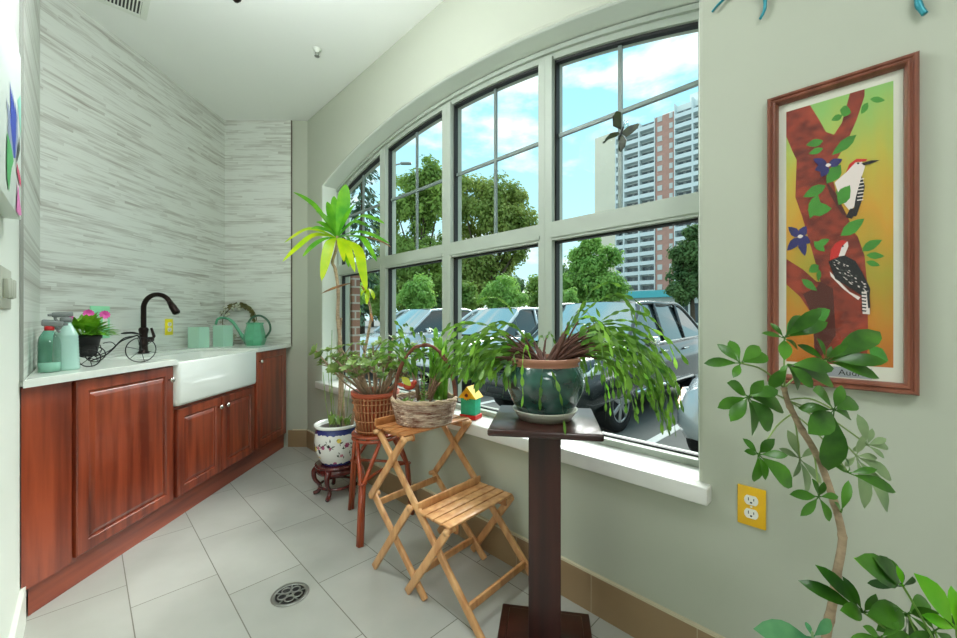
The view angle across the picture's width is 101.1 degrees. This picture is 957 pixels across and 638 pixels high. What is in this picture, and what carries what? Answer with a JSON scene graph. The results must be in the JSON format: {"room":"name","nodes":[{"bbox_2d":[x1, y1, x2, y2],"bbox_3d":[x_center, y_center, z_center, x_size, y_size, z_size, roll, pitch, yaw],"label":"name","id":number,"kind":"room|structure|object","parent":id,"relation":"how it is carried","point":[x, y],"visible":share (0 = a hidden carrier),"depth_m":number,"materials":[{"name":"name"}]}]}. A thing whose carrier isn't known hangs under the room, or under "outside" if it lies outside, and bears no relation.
{"room":"sunroom","nodes":[
{"label":"sunroom","id":0,"kind":"room"},
{"bbox_2d":[0,0,27,637],"bbox_3d":[-1.531,-0.301,1.210,2.200,2.863,0.120,0,0,45],"label":"wall","id":1,"kind":"structure","parent":0,"point":[10,389],"depth_m":1.26,"materials":[{"name":"white paint"}]},
{"bbox_2d":[0,265,16,309],"bbox_3d":[-1.301,-0.077,1.080,0.324,0.108,0.021,0,0,45],"label":"light switch","id":2,"kind":"object","parent":1,"relation":"attached to","point":[8,286],"visible":1,"depth_m":1.05,"materials":[{"name":"grey plastic"}]},
{"bbox_2d":[0,0,21,219],"bbox_3d":[-1.174,-0.530,0.963,0.545,0.480,0.036,0,0,45],"label":"flower picture","id":3,"kind":"object","parent":1,"relation":"attached to","point":[10,59],"visible":1,"depth_m":0.99,"materials":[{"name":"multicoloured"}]},
{"bbox_2d":[6,84,21,214],"bbox_3d":[-1.237,-0.471,1.051,0.312,0.359,0.002,0,0,45],"label":"artwork","id":4,"kind":"object","parent":3,"relation":"attached to","point":[13,94],"depth_m":1.04,"materials":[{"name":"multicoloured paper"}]},
{"bbox_2d":[8,586,25,637],"bbox_3d":[-1.194,1.060,0.968,1.380,0.140,0.014,0,0,45],"label":"baseboard","id":5,"kind":"structure","parent":1,"relation":"attached to","point":[18,625],"depth_m":1.35,"materials":[{"name":"white"}]},
{"bbox_2d":[19,0,23,381],"bbox_3d":[-1.662,-0.751,1.433,0.008,1.963,0.010,0,0,45],"label":"trim","id":6,"kind":"structure","parent":1,"relation":"attached to","point":[21,2],"depth_m":1.43,"materials":[{"name":"white wood"}]},
{"bbox_2d":[20,0,39,386],"bbox_3d":[-1.950,-0.742,1.720,0.806,1.983,0.008,0,0,45],"label":"tile","id":7,"kind":"structure","parent":1,"relation":"attached to","point":[31,7],"depth_m":1.64,"materials":[{"name":"white tile"}]},
{"bbox_2d":[40,0,224,357],"bbox_3d":[-2.296,-0.301,2.775,0.140,2.863,1.650,0,0,0],"label":"wall","id":8,"kind":"structure","parent":0,"point":[132,163],"depth_m":2.48,"materials":[{"name":"tile"}]},
{"bbox_2d":[90,306,109,337],"bbox_3d":[-2.222,0.025,2.315,0.008,0.190,0.120,0,0,0],"label":"switch plate","id":9,"kind":"object","parent":8,"relation":"attached to","point":[95,309],"visible":0.34,"depth_m":2.33,"materials":[{"name":"green"}]},
{"bbox_2d":[165,319,172,334],"bbox_3d":[-2.221,0.064,2.830,0.009,0.115,0.070,0,0,0],"label":"wall outlet","id":10,"kind":"object","parent":8,"relation":"attached to","point":[168,322],"visible":1,"depth_m":2.82,"materials":[{"name":"yellow plastic"}]},
{"bbox_2d":[71,0,443,120],"bbox_3d":[-1.166,-1.793,-0.303,5.250,0.120,7.194,0,0,-45],"label":"ceiling","id":11,"kind":"structure","parent":0,"point":[246,59],"depth_m":2.48,"materials":[{"name":"white paint"}]},
{"bbox_2d":[96,0,150,20],"bbox_3d":[-1.930,-1.729,2.050,0.340,0.008,0.340,0,0,45],"label":"ceiling vent","id":12,"kind":"object","parent":11,"relation":"in","point":[137,8],"visible":1,"depth_m":2.18,"materials":[{"name":"white metal"}]},
{"bbox_2d":[312,46,321,57],"bbox_3d":[-1.041,-1.708,2.540,0.056,0.047,0.056,0,0,0],"label":"sprinkler","id":13,"kind":"object","parent":11,"relation":"attached to","point":[316,49],"visible":1,"depth_m":2.53,"materials":[{"name":"white metal"}]},
{"bbox_2d":[284,121,306,446],"bbox_3d":[-1.900,-0.301,3.525,1.000,2.863,0.120,0,0,0],"label":"wall","id":14,"kind":"structure","parent":0,"point":[296,355],"depth_m":3.46,"materials":[{"name":"paint"}]},
{"bbox_2d":[225,120,290,343],"bbox_3d":[-1.937,-0.742,3.459,0.587,1.983,0.009,0,0,0],"label":"tile","id":15,"kind":"structure","parent":14,"relation":"attached to","point":[257,152],"depth_m":3.46,"materials":[{"name":"white tile"}]},
{"bbox_2d":[291,120,291,346],"bbox_3d":[-1.641,-0.742,3.458,0.006,1.983,0.012,0,0,0],"label":"trim","id":16,"kind":"structure","parent":14,"relation":"attached to","point":[291,120],"depth_m":3.45,"materials":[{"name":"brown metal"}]},
{"bbox_2d":[288,430,306,446],"bbox_3d":[-1.590,1.058,3.458,0.160,0.145,0.012,0,0,0],"label":"baseboard","id":17,"kind":"structure","parent":14,"relation":"attached to","point":[296,438],"depth_m":3.45,"materials":[{"name":"wood"}]},
{"bbox_2d":[23,447,633,637],"bbox_3d":[-1.166,1.190,-0.303,5.250,0.120,7.194,0,0,-45],"label":"floor","id":18,"kind":"structure","parent":0,"point":[214,570],"depth_m":1.70,"materials":[{"name":"tile"}]},
{"bbox_2d":[72,366,174,559],"bbox_3d":[-1.925,0.630,1.887,0.579,0.749,0.530,0,0,0],"label":"base cabinet","id":19,"kind":"object","parent":18,"relation":"on","point":[122,423],"visible":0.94,"depth_m":1.82,"materials":[{"name":"brown wood"}]},
{"bbox_2d":[21,381,71,589],"bbox_3d":[-1.750,0.630,1.528,0.159,0.749,0.179,0,0,0],"label":"filler panel","id":20,"kind":"object","parent":19,"relation":"attached to","point":[46,410],"visible":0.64,"depth_m":1.52,"materials":[{"name":"brown wood"}]},
{"bbox_2d":[28,434,283,615],"bbox_3d":[-1.716,1.069,2.472,0.020,0.122,1.960,0,0,0],"label":"toe kick","id":21,"kind":"object","parent":18,"relation":"on","point":[89,562],"visible":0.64,"depth_m":1.95,"materials":[{"name":"brown wood"}]},
{"bbox_2d":[170,385,253,501],"bbox_3d":[-1.925,0.750,2.546,0.579,0.511,0.779,0,0,0],"label":"base cabinet","id":22,"kind":"object","parent":18,"relation":"on","point":[211,434],"visible":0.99,"depth_m":2.45,"materials":[{"name":"brown wood"}]},
{"bbox_2d":[252,348,285,451],"bbox_3d":[-1.925,0.630,3.196,0.579,0.749,0.513,0,0,0],"label":"base cabinet","id":23,"kind":"object","parent":18,"relation":"on","point":[270,385],"visible":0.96,"depth_m":3.14,"materials":[{"name":"brown wood"}]},
{"bbox_2d":[23,344,290,387],"bbox_3d":[-1.932,0.239,2.436,0.584,0.030,2.034,0,0,0],"label":"countertop","id":24,"kind":"structure","parent":23,"relation":"on","point":[119,363],"depth_m":1.94,"materials":[{"name":"white stone"}]},
{"bbox_2d":[37,319,59,367],"bbox_3d":[-1.925,0.115,1.774,0.068,0.218,0.086,0,0,0],"label":"spray bottle","id":25,"kind":"object","parent":24,"relation":"on","point":[45,340],"visible":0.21,"depth_m":1.74,"materials":[{"name":"green plastic"}]},
{"bbox_2d":[38,321,67,371],"bbox_3d":[-1.768,0.118,1.630,0.081,0.213,0.069,0,0,0],"label":"spray bottle","id":26,"kind":"object","parent":24,"relation":"on","point":[49,325],"visible":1,"depth_m":1.62,"materials":[{"name":"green plastic"}]},
{"bbox_2d":[47,312,79,370],"bbox_3d":[-1.785,0.098,1.705,0.088,0.252,0.088,0,0,0],"label":"spray bottle","id":27,"kind":"object","parent":24,"relation":"on","point":[65,345],"visible":0.88,"depth_m":1.68,"materials":[{"name":"teal plastic"}]},
{"bbox_2d":[79,332,155,366],"bbox_3d":[-1.825,0.147,1.909,0.318,0.156,0.261,0,0,0],"label":"planter","id":28,"kind":"object","parent":24,"relation":"on","point":[138,334],"visible":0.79,"depth_m":1.96,"materials":[{"name":"black metal"}]},
{"bbox_2d":[71,309,119,355],"bbox_3d":[-1.905,0.068,1.911,0.270,0.222,0.244,0,0,0],"label":"flowering plant","id":29,"kind":"object","parent":28,"relation":"in","point":[88,322],"visible":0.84,"depth_m":1.89,"materials":[{"name":"green plant"}]},
{"bbox_2d":[137,292,179,353],"bbox_3d":[-2.027,0.030,2.522,0.257,0.387,0.105,0,0,0],"label":"kitchen faucet","id":30,"kind":"object","parent":24,"relation":"on","point":[143,330],"visible":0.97,"depth_m":2.49,"materials":[{"name":"black metal"}]},
{"bbox_2d":[134,351,255,405],"bbox_3d":[-1.848,0.364,2.538,0.416,0.247,0.766,0,0,0],"label":"sink","id":31,"kind":"object","parent":24,"relation":"in","point":[198,375],"visible":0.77,"depth_m":2.47,"materials":[{"name":"white ceramic"}]},
{"bbox_2d":[188,327,208,347],"bbox_3d":[-2.120,0.146,2.985,0.094,0.155,0.094,0,0,10],"label":"canister","id":32,"kind":"object","parent":24,"relation":"on","point":[198,337],"visible":0.97,"depth_m":2.94,"materials":[{"name":"green ceramic"}]},
{"bbox_2d":[213,325,232,346],"bbox_3d":[-2.030,0.141,3.130,0.094,0.165,0.094,0,0,10],"label":"canister","id":33,"kind":"object","parent":24,"relation":"on","point":[222,334],"visible":1,"depth_m":3.09,"materials":[{"name":"green ceramic"}]},
{"bbox_2d":[219,302,258,341],"bbox_3d":[-2.070,0.038,3.385,0.352,0.351,0.072,0,0,0],"label":"wreath","id":34,"kind":"object","parent":24,"relation":"on","point":[240,305],"visible":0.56,"depth_m":3.39,"materials":[{"name":"green plant"}]},
{"bbox_2d":[215,315,271,345],"bbox_3d":[-1.937,0.098,3.250,0.428,0.252,0.159,0,0,0],"label":"watering can","id":35,"kind":"object","parent":24,"relation":"on","point":[254,335],"visible":0.99,"depth_m":3.21,"materials":[{"name":"green metal"}]},
{"bbox_2d":[270,582,308,606],"bbox_3d":[-0.769,1.128,1.611,0.144,0.005,0.144,0,0,0],"label":"floor drain","id":36,"kind":"object","parent":18,"relation":"on","point":[290,594],"visible":1,"depth_m":1.61,"materials":[{"name":"silver metal"}]},
{"bbox_2d":[311,456,357,501],"bbox_3d":[-0.919,1.028,2.540,0.300,0.201,0.293,0,0,0],"label":"stand","id":37,"kind":"object","parent":18,"relation":"on","point":[329,473],"visible":0.55,"depth_m":2.45,"materials":[{"name":"brown wood"}]},
{"bbox_2d":[282,184,389,466],"bbox_3d":[-0.882,0.038,2.512,0.786,1.777,0.334,0,0,19],"label":"dracaena","id":38,"kind":"object","parent":37,"relation":"on","point":[333,442],"visible":0.89,"depth_m":2.47,"materials":[{"name":"plant"}]},
{"bbox_2d":[313,417,355,466],"bbox_3d":[-0.915,0.801,2.550,0.284,0.252,0.284,0,0,0],"label":"pot","id":39,"kind":"object","parent":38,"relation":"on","point":[333,442],"depth_m":2.44,"materials":[{"name":"ceramic"}]},
{"bbox_2d":[348,430,414,547],"bbox_3d":[-0.569,0.872,2.135,0.399,0.511,0.415,0,0,0],"label":"stand","id":40,"kind":"object","parent":18,"relation":"on","point":[363,478],"visible":0.74,"depth_m":2.05,"materials":[{"name":"brown wood"}]},
{"bbox_2d":[309,335,425,435],"bbox_3d":[-0.590,0.355,2.161,0.536,0.529,0.516,0,0,35],"label":"succulent planter","id":41,"kind":"object","parent":40,"relation":"on","point":[370,403],"visible":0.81,"depth_m":2.07,"materials":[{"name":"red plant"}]},
{"bbox_2d":[368,408,528,637],"bbox_3d":[-0.113,0.797,1.726,0.692,0.678,0.410,0,0,42],"label":"plant stand","id":42,"kind":"object","parent":18,"relation":"on","point":[452,507],"visible":0.88,"depth_m":1.69,"materials":[{"name":"brown wood"}]},
{"bbox_2d":[371,321,494,427],"bbox_3d":[-0.208,0.249,2.003,0.576,0.472,0.580,0,0,-3],"label":"basket planter","id":43,"kind":"object","parent":42,"relation":"on","point":[407,409],"visible":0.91,"depth_m":1.83,"materials":[{"name":"brown wicker"}]},
{"bbox_2d":[397,377,416,389],"bbox_3d":[-0.327,0.331,1.799,0.091,0.131,0.034,0,0,0],"label":"pick","id":44,"kind":"object","parent":43,"relation":"on","point":[408,385],"visible":0.98,"depth_m":1.79,"materials":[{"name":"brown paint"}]},
{"bbox_2d":[487,405,603,637],"bbox_3d":[0.226,0.735,1.345,0.345,0.790,0.345,0,0,10],"label":"pedestal table","id":45,"kind":"object","parent":18,"relation":"on","point":[544,617],"visible":0.91,"depth_m":1.29,"materials":[{"name":"brown wood"}]},
{"bbox_2d":[512,404,577,423],"bbox_3d":[0.226,0.323,1.345,0.220,0.034,0.220,0,0,0],"label":"saucer","id":46,"kind":"object","parent":45,"relation":"on","point":[532,418],"visible":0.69,"depth_m":1.26,"materials":[{"name":"beige ceramic"}]},
{"bbox_2d":[441,281,687,435],"bbox_3d":[0.302,0.142,1.329,0.742,0.556,0.658,0,0,-31],"label":"potted plant","id":47,"kind":"object","parent":46,"relation":"on","point":[541,383],"visible":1,"depth_m":1.27,"materials":[{"name":"green plant"}]},
{"bbox_2d":[754,618,831,637],"bbox_3d":[0.580,0.805,0.633,0.235,0.649,0.188,0,0,33],"label":"plant","id":48,"kind":"object","parent":18,"relation":"on","point":[771,628],"visible":1,"depth_m":0.63,"materials":[{"name":"green plant"}]},
{"bbox_2d":[704,308,895,637],"bbox_3d":[0.681,0.555,0.800,0.484,1.150,0.294,0,0,0],"label":"plant","id":49,"kind":"object","parent":18,"relation":"on","point":[833,451],"visible":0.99,"depth_m":0.78,"materials":[{"name":"green plant"}]},
{"bbox_2d":[798,553,956,637],"bbox_3d":[0.745,0.753,0.599,0.329,0.755,0.248,0,0,0],"label":"plant","id":50,"kind":"object","parent":18,"relation":"on","point":[889,617],"visible":1,"depth_m":0.64,"materials":[{"name":"green plant"}]},
{"bbox_2d":[507,354,584,414],"bbox_3d":[0.226,0.232,1.345,0.268,0.199,0.268,0,0,0],"label":"pot","id":51,"kind":"object","parent":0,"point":[540,375],"depth_m":1.24,"materials":[{"name":"green ceramic"}]},
{"bbox_2d":[307,0,956,637],"bbox_3d":[0.896,-0.127,1.282,6.720,3.213,0.332,0,0,45],"label":"wall","id":52,"kind":"structure","parent":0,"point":[722,574],"depth_m":1.19,"materials":[{"name":"paint"}]},
{"bbox_2d":[336,144,383,386],"bbox_3d":[-0.916,-0.365,3.113,0.095,1.769,0.728,0,0,-45],"label":"window","id":53,"kind":"structure","parent":52,"relation":"attached to","point":[368,165],"depth_m":3.11,"materials":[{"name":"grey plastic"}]},
{"bbox_2d":[382,98,447,396],"bbox_3d":[-0.410,-0.389,2.607,0.702,1.818,0.095,0,0,45],"label":"window","id":54,"kind":"structure","parent":52,"relation":"attached to","point":[392,261],"depth_m":2.66,"materials":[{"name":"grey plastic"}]},
{"bbox_2d":[446,50,545,417],"bbox_3d":[0.088,-0.389,2.108,0.705,1.818,0.095,0,0,45],"label":"window","id":55,"kind":"structure","parent":52,"relation":"attached to","point":[457,249],"depth_m":2.11,"materials":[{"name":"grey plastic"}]},
{"bbox_2d":[306,431,714,637],"bbox_3d":[0.825,1.058,1.126,0.012,0.145,6.580,0,0,-45],"label":"baseboard","id":56,"kind":"structure","parent":52,"relation":"attached to","point":[637,618],"depth_m":1.50,"materials":[{"name":"tile"}]},
{"bbox_2d":[313,434,697,637],"bbox_3d":[0.825,1.058,1.119,6.293,0.145,0.001,0,0,45],"label":"grout","id":57,"kind":"structure","parent":56,"relation":"attached to","point":[313,434],"depth_m":1.51,"materials":[{"name":"beige"}]},
{"bbox_2d":[315,379,710,505],"bbox_3d":[-0.247,0.548,2.303,0.224,0.055,2.895,0,0,-45],"label":"window sill","id":58,"kind":"structure","parent":52,"relation":"attached to","point":[672,478],"depth_m":1.44,"materials":[{"name":"stone"}]},
{"bbox_2d":[458,385,482,419],"bbox_3d":[-0.043,0.436,2.045,0.104,0.168,0.098,0,0,28],"label":"birdhouse","id":59,"kind":"object","parent":58,"relation":"on","point":[470,400],"visible":0.95,"depth_m":2.02,"materials":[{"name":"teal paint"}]},
{"bbox_2d":[544,2,698,466],"bbox_3d":[0.579,-0.361,1.618,0.095,1.762,0.680,0,0,-45],"label":"window","id":60,"kind":"structure","parent":52,"relation":"attached to","point":[682,209],"depth_m":1.62,"materials":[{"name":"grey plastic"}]},
{"bbox_2d":[603,111,638,151],"bbox_3d":[0.579,-0.759,1.589,0.032,0.171,0.157,0,0,-43],"label":"ornament","id":61,"kind":"object","parent":60,"relation":"attached to","point":[616,117],"visible":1,"depth_m":1.60,"materials":[{"name":"black"}]},
{"bbox_2d":[737,484,765,530],"bbox_3d":[0.799,0.553,1.154,0.070,0.115,0.009,0,0,45],"label":"wall outlet","id":62,"kind":"object","parent":52,"relation":"attached to","point":[751,501],"visible":1,"depth_m":1.15,"materials":[{"name":"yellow plastic"}]},
{"bbox_2d":[744,495,757,505],"bbox_3d":[0.798,0.533,1.153,0.034,0.027,0.003,0,0,45],"label":"receptacle","id":63,"kind":"object","parent":62,"relation":"attached to","point":[749,500],"depth_m":1.15,"materials":[{"name":"white plastic"}]},
{"bbox_2d":[744,508,757,519],"bbox_3d":[0.798,0.573,1.153,0.034,0.027,0.003,0,0,45],"label":"receptacle","id":64,"kind":"object","parent":62,"relation":"attached to","point":[749,513],"depth_m":1.15,"materials":[{"name":"white plastic"}]},
{"bbox_2d":[711,0,927,19],"bbox_3d":[0.868,-0.939,1.061,0.456,0.477,0.049,0,0,44],"label":"wall ornament","id":65,"kind":"object","parent":52,"relation":"attached to","point":[919,6],"visible":1,"depth_m":0.92,"materials":[{"name":"teal metal"}]},
{"bbox_2d":[767,50,919,395],"bbox_3d":[0.924,-0.220,1.018,0.288,0.799,0.025,0,0,45],"label":"framed picture","id":66,"kind":"object","parent":52,"relation":"attached to","point":[843,151],"visible":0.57,"depth_m":1.00,"materials":[{"name":"brown wood"}]},
{"bbox_2d":[786,81,892,367],"bbox_3d":[0.926,-0.226,1.020,0.005,0.692,0.205,0,0,-45],"label":"artwork","id":67,"kind":"object","parent":66,"relation":"attached to","point":[839,144],"depth_m":1.01,"materials":[{"name":"multicoloured paper"}]},
{"label":"outside","id":68,"kind":"structure","parent":0,"visible":0},
{"bbox_2d":[364,320,690,450],"bbox_3d":[107.480,1.480,107.480,509.117,0.200,509.117,0,0,0],"label":"ground","id":69,"kind":"structure","parent":68,"point":[648,426],"depth_m":5.25,"materials":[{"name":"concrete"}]},
{"bbox_2d":[360,282,365,314],"bbox_3d":[-5.594,-0.208,17.057,2.057,3.187,1.268,0,0,39],"label":"shrub","id":70,"kind":"object","parent":69,"relation":"on","point":[362,297],"visible":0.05,"depth_m":16.70,"materials":[{"name":"green plant"}]},
{"bbox_2d":[358,272,379,326],"bbox_3d":[-16.281,-3.627,61.780,9.114,10.044,7.356,0,0,0],"label":"tree","id":71,"kind":"object","parent":69,"relation":"on","point":[373,281],"visible":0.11,"depth_m":60.27,"materials":[{"name":"green plant"}]},
{"bbox_2d":[350,170,400,333],"bbox_3d":[-7.624,-5.843,26.000,5.894,14.446,5.634,0,0,0],"label":"spruce tree","id":72,"kind":"object","parent":69,"relation":"on","point":[358,207],"visible":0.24,"depth_m":26.01,"materials":[{"name":"green plant"}]},
{"bbox_2d":[370,285,396,320],"bbox_3d":[-4.832,-0.194,20.020,1.863,3.158,1.173,0,0,40],"label":"shrub","id":73,"kind":"object","parent":69,"relation":"on","point":[375,303],"visible":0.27,"depth_m":19.84,"materials":[{"name":"green plant"}]},
{"bbox_2d":[396,303,406,316],"bbox_3d":[-13.036,-4.188,69.859,10.925,11.164,8.311,0,0,0],"label":"tree","id":74,"kind":"object","parent":69,"relation":"on","point":[402,306],"visible":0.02,"depth_m":67.76,"materials":[{"name":"green plant"}]},
{"bbox_2d":[396,162,411,164],"bbox_3d":[-4.329,-3.632,21.911,1.212,10.023,0.272,0,0,6],"label":"street lamp","id":75,"kind":"object","parent":69,"relation":"on","point":[400,163],"visible":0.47,"depth_m":21.78,"materials":[{"name":"silver metal"}]},
{"bbox_2d":[372,154,441,305],"bbox_3d":[-5.303,-6.137,33.048,7.571,15.050,5.285,0,0,0],"label":"tree","id":76,"kind":"object","parent":69,"relation":"on","point":[430,199],"visible":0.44,"depth_m":32.20,"materials":[{"name":"green plant"}]},
{"bbox_2d":[360,308,473,376],"bbox_3d":[-1.494,0.555,10.527,2.100,1.650,4.425,0,0,45],"label":"car","id":77,"kind":"object","parent":69,"relation":"on","point":[422,320],"visible":0.13,"depth_m":9.79,"materials":[{"name":"silver metal"}]},
{"bbox_2d":[424,328,430,333],"bbox_3d":[-1.216,0.310,9.447,0.180,0.130,0.110,0,0,45],"label":"mirror","id":78,"kind":"object","parent":77,"relation":"attached to","point":[427,330],"depth_m":9.39,"materials":[{"name":"silver metal"}]},
{"bbox_2d":[396,272,437,309],"bbox_3d":[-2.892,-0.376,18.083,1.639,3.522,2.193,0,0,-36],"label":"shrub","id":79,"kind":"object","parent":69,"relation":"on","point":[418,294],"visible":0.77,"depth_m":17.67,"materials":[{"name":"green plant"}]},
{"bbox_2d":[428,292,441,307],"bbox_3d":[-5.535,-3.737,62.059,8.573,10.265,6.417,0,0,26],"label":"tree","id":80,"kind":"object","parent":69,"relation":"on","point":[439,300],"visible":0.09,"depth_m":60.48,"materials":[{"name":"green plant"}]},
{"bbox_2d":[404,307,537,384],"bbox_3d":[0.486,0.565,8.618,2.100,1.630,4.325,0,0,45],"label":"car","id":81,"kind":"object","parent":69,"relation":"on","point":[526,318],"visible":0.17,"depth_m":8.07,"materials":[{"name":"white metal"}]},
{"bbox_2d":[409,352,433,372],"bbox_3d":[-1.006,0.790,7.126,0.979,0.360,0.105,0,0,45],"label":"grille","id":82,"kind":"object","parent":81,"relation":"attached to","point":[420,363],"depth_m":7.06,"materials":[{"name":"silver metal"}]},
{"bbox_2d":[515,331,524,337],"bbox_3d":[0.799,0.310,7.573,0.180,0.130,0.110,0,0,45],"label":"mirror","id":83,"kind":"object","parent":81,"relation":"attached to","point":[517,334],"depth_m":7.53,"materials":[{"name":"silver metal"}]},
{"bbox_2d":[462,280,482,311],"bbox_3d":[-0.935,-0.459,24.017,2.629,3.691,1.943,0,0,0],"label":"shrub","id":84,"kind":"object","parent":69,"relation":"on","point":[469,292],"visible":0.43,"depth_m":23.56,"materials":[{"name":"green plant"}]},
{"bbox_2d":[464,277,484,308],"bbox_3d":[-1.458,-4.222,71.724,10.285,11.234,6.655,0,0,13],"label":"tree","id":85,"kind":"object","parent":69,"relation":"on","point":[480,306],"visible":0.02,"depth_m":70.13,"materials":[{"name":"green plant"}]},
{"bbox_2d":[481,400,494,404],"bbox_3d":[1.237,1.377,7.531,0.100,0.006,4.400,0,0,45],"label":"parking line","id":86,"kind":"object","parent":69,"relation":"on","point":[490,401],"visible":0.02,"depth_m":6.41,"materials":[{"name":"white paint"}]},
{"bbox_2d":[462,170,537,302],"bbox_3d":[1.198,-8.086,46.176,12.218,18.952,8.930,0,0,-21],"label":"tree","id":87,"kind":"object","parent":69,"relation":"on","point":[512,214],"visible":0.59,"depth_m":44.57,"materials":[{"name":"green plant"}]},
{"bbox_2d":[476,273,530,307],"bbox_3d":[1.028,-0.352,17.534,2.000,3.476,2.030,0,0,-28],"label":"shrub","id":88,"kind":"object","parent":69,"relation":"on","point":[496,289],"visible":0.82,"depth_m":17.13,"materials":[{"name":"green plant"}]},
{"bbox_2d":[501,275,526,306],"bbox_3d":[4.421,-2.888,63.965,7.014,8.580,7.221,0,0,0],"label":"tree","id":89,"kind":"object","parent":69,"relation":"on","point":[522,286],"visible":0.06,"depth_m":62.35,"materials":[{"name":"green plant"}]},
{"bbox_2d":[525,274,537,300],"bbox_3d":[11.103,-3.367,71.834,6.512,9.531,5.991,0,0,39],"label":"tree","id":90,"kind":"object","parent":69,"relation":"on","point":[531,286],"visible":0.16,"depth_m":70.64,"materials":[{"name":"green plant"}]},
{"bbox_2d":[525,287,537,307],"bbox_3d":[3.924,-0.407,24.026,2.211,3.585,1.879,0,0,0],"label":"shrub","id":91,"kind":"object","parent":69,"relation":"on","point":[533,302],"visible":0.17,"depth_m":23.97,"materials":[{"name":"green plant"}]},
{"bbox_2d":[563,263,572,276],"bbox_3d":[14.120,-3.880,63.919,6.736,10.543,6.813,0,0,0],"label":"tree","id":92,"kind":"object","parent":69,"relation":"on","point":[566,269],"visible":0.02,"depth_m":62.21,"materials":[{"name":"green plant"}]},
{"bbox_2d":[563,287,578,302],"bbox_3d":[3.794,0.026,17.003,1.226,2.720,1.512,0,0,-11],"label":"shrub","id":93,"kind":"object","parent":69,"relation":"on","point":[569,296],"visible":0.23,"depth_m":16.63,"materials":[{"name":"green plant"}]},
{"bbox_2d":[479,301,697,431],"bbox_3d":[2.130,0.545,6.472,2.180,1.670,4.775,0,0,45],"label":"car","id":94,"kind":"object","parent":69,"relation":"on","point":[675,321],"visible":0.38,"depth_m":5.81,"materials":[{"name":"silver paint"}]},
{"bbox_2d":[486,366,510,396],"bbox_3d":[0.479,0.790,4.821,1.023,0.360,0.105,0,0,45],"label":"grille","id":95,"kind":"object","parent":94,"relation":"attached to","point":[497,391],"depth_m":5.01,"materials":[{"name":"black"}]},
{"bbox_2d":[645,336,659,345],"bbox_3d":[2.312,0.310,5.240,0.180,0.130,0.110,0,0,45],"label":"mirror","id":96,"kind":"object","parent":94,"relation":"attached to","point":[657,339],"depth_m":5.18,"materials":[{"name":"silver metal"}]},
{"bbox_2d":[563,237,632,302],"bbox_3d":[6.997,-1.944,24.068,3.748,6.669,3.977,0,0,-30],"label":"tree","id":97,"kind":"object","parent":69,"relation":"on","point":[586,267],"visible":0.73,"depth_m":23.29,"materials":[{"name":"green plant"}]},
{"bbox_2d":[595,92,697,291],"bbox_3d":[57.470,-30.865,116.050,40.835,64.510,41.691,0,0,0],"label":"apartment tower","id":98,"kind":"structure","parent":69,"relation":"on","point":[660,157],"depth_m":114.23,"materials":[{"name":"beige concrete"}]},
{"bbox_2d":[613,290,697,324],"bbox_3d":[25.067,-1.095,53.351,16.600,4.950,7.100,0,0,45],"label":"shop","id":99,"kind":"structure","parent":69,"relation":"on","point":[652,295],"depth_m":51.00,"materials":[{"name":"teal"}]},
{"bbox_2d":[647,424,679,442],"bbox_3d":[3.154,1.377,5.614,0.100,0.006,4.400,0,0,45],"label":"parking line","id":100,"kind":"object","parent":69,"relation":"on","point":[657,438],"visible":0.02,"depth_m":4.61,"materials":[{"name":"white paint"}]},
{"bbox_2d":[664,224,697,321],"bbox_3d":[12.556,-1.941,22.004,4.203,6.655,2.802,0,0,14],"label":"tree","id":101,"kind":"object","parent":69,"relation":"on","point":[684,256],"visible":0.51,"depth_m":21.77,"materials":[{"name":"green plant"}]},
{"bbox_2d":[677,376,697,451],"bbox_3d":[3.831,0.655,4.396,2.120,1.450,4.525,0,0,45],"label":"car","id":102,"kind":"object","parent":69,"relation":"on","point":[687,421],"visible":0.13,"depth_m":3.36,"materials":[{"name":"silver metal"}]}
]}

